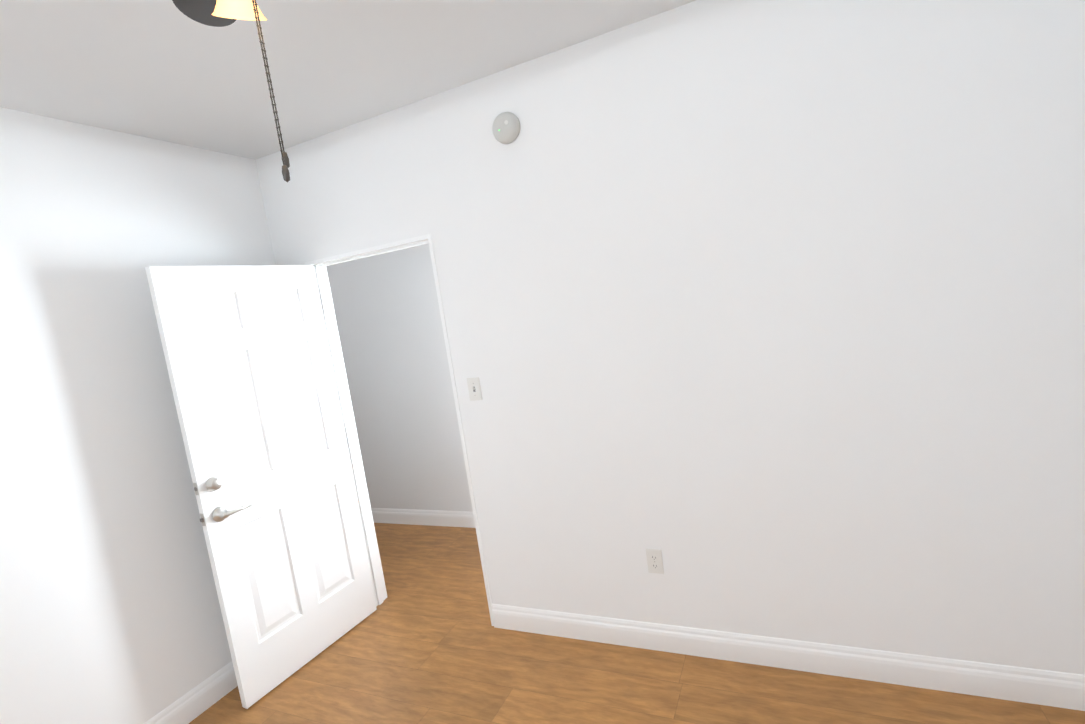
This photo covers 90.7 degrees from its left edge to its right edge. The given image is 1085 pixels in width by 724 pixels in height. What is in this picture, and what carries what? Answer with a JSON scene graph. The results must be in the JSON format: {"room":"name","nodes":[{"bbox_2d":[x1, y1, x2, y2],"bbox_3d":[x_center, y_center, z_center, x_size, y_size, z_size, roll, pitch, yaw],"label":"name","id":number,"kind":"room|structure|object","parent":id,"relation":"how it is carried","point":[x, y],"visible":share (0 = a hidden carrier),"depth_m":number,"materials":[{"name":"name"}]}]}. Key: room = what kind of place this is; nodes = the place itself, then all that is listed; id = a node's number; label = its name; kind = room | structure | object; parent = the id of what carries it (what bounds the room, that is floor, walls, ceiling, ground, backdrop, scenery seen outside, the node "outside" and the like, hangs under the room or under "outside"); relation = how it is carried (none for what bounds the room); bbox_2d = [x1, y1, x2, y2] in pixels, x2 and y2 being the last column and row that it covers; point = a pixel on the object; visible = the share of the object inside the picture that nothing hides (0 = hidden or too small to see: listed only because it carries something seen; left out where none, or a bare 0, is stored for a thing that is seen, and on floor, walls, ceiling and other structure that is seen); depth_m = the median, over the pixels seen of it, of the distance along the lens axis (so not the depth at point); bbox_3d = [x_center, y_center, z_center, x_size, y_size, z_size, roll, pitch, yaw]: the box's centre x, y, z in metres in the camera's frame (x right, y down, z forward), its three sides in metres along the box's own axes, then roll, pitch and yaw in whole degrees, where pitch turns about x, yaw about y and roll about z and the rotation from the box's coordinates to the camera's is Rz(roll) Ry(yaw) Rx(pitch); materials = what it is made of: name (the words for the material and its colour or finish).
{"room":"empty bedroom","nodes":[
{"label":"empty bedroom","id":0,"kind":"room"},
{"bbox_2d":[0,107,275,723],"bbox_3d":[-2.099,0.425,1.770,0.120,2.660,3.340,-5,7,25],"label":"wall","id":1,"kind":"structure","parent":0,"point":[110,611],"depth_m":2.22,"materials":[{"name":"white paint"}]},
{"bbox_2d":[144,661,237,723],"bbox_3d":[-1.857,1.666,1.877,0.014,0.126,3.100,-5,7,25],"label":"baseboard","id":2,"kind":"structure","parent":1,"relation":"attached to","point":[197,700],"depth_m":2.47,"materials":[{"name":"white paint"}]},
{"bbox_2d":[0,0,695,159],"bbox_3d":[-0.275,-1.406,3.268,5.770,0.100,8.250,-5,7,25],"label":"ceiling","id":3,"kind":"structure","parent":0,"point":[167,70],"depth_m":1.98,"materials":[{"name":"white paint"}]},
{"bbox_2d":[172,0,289,181],"bbox_3d":[-0.462,-0.672,0.836,0.855,0.771,0.873,-5,7,25],"label":"ceiling fan","id":4,"kind":"object","parent":3,"relation":"hanging from","point":[218,13],"visible":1,"depth_m":0.94,"materials":[{"name":"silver metal"}]},
{"bbox_2d":[326,244,472,511],"bbox_3d":[0.081,-0.105,3.729,5.500,2.660,0.120,-5,7,25],"label":"wall","id":5,"kind":"structure","parent":0,"point":[390,328],"depth_m":4.25,"materials":[{"name":"white paint"}]},
{"bbox_2d":[371,508,474,527],"bbox_3d":[-1.153,1.284,4.450,2.425,0.126,0.014,-5,7,25],"label":"baseboard","id":6,"kind":"structure","parent":5,"relation":"attached to","point":[429,517],"depth_m":4.35,"materials":[{"name":"white paint"}]},
{"bbox_2d":[189,523,1084,723],"bbox_3d":[0.121,1.309,3.562,5.770,0.100,8.250,-5,7,25],"label":"floor","id":7,"kind":"structure","parent":0,"point":[426,642],"depth_m":2.38,"materials":[{"name":"laminate"}]},
{"bbox_2d":[255,0,1084,674],"bbox_3d":[0.279,0.008,2.416,3.703,2.660,0.120,-5,7,25],"label":"wall","id":8,"kind":"structure","parent":0,"point":[765,318],"depth_m":2.05,"materials":[{"name":"white paint"}]},
{"bbox_2d":[145,265,376,708],"bbox_3d":[-1.321,0.529,2.700,0.154,2.017,0.826,-5,7,29],"label":"door","id":9,"kind":"structure","parent":8,"relation":"in","point":[246,354],"depth_m":2.61,"materials":[{"name":"white paint"}]},
{"bbox_2d":[305,234,493,625],"bbox_3d":[-0.757,0.411,2.951,0.853,2.050,0.128,-5,7,25],"label":"door frame","id":10,"kind":"structure","parent":8,"relation":"attached to","point":[346,414],"depth_m":3.07,"materials":[{"name":"white paint"}]},
{"bbox_2d":[467,377,482,400],"bbox_3d":[-0.339,0.135,2.637,0.070,0.114,0.020,-5,7,25],"label":"light switch","id":11,"kind":"object","parent":8,"relation":"attached to","point":[474,389],"visible":1,"depth_m":2.64,"materials":[{"name":"white plastic"}]},
{"bbox_2d":[492,112,519,143],"bbox_3d":[-0.164,-1.028,2.347,0.132,0.132,0.038,-5,7,25],"label":"smoke detector","id":12,"kind":"object","parent":8,"relation":"attached to","point":[506,128],"visible":0.98,"depth_m":2.33,"materials":[{"name":"grey plastic"}]},
{"bbox_2d":[646,549,663,573],"bbox_3d":[0.502,0.892,2.398,0.070,0.114,0.007,-5,7,25],"label":"electrical outlet","id":13,"kind":"object","parent":8,"relation":"attached to","point":[654,561],"visible":1,"depth_m":2.40,"materials":[{"name":"white plastic"}]},
{"bbox_2d":[492,604,1084,710],"bbox_3d":[0.923,1.218,2.263,2.618,0.126,0.014,-5,7,25],"label":"baseboard","id":14,"kind":"structure","parent":8,"relation":"attached to","point":[1036,686],"depth_m":2.17,"materials":[{"name":"white paint"}]}
]}

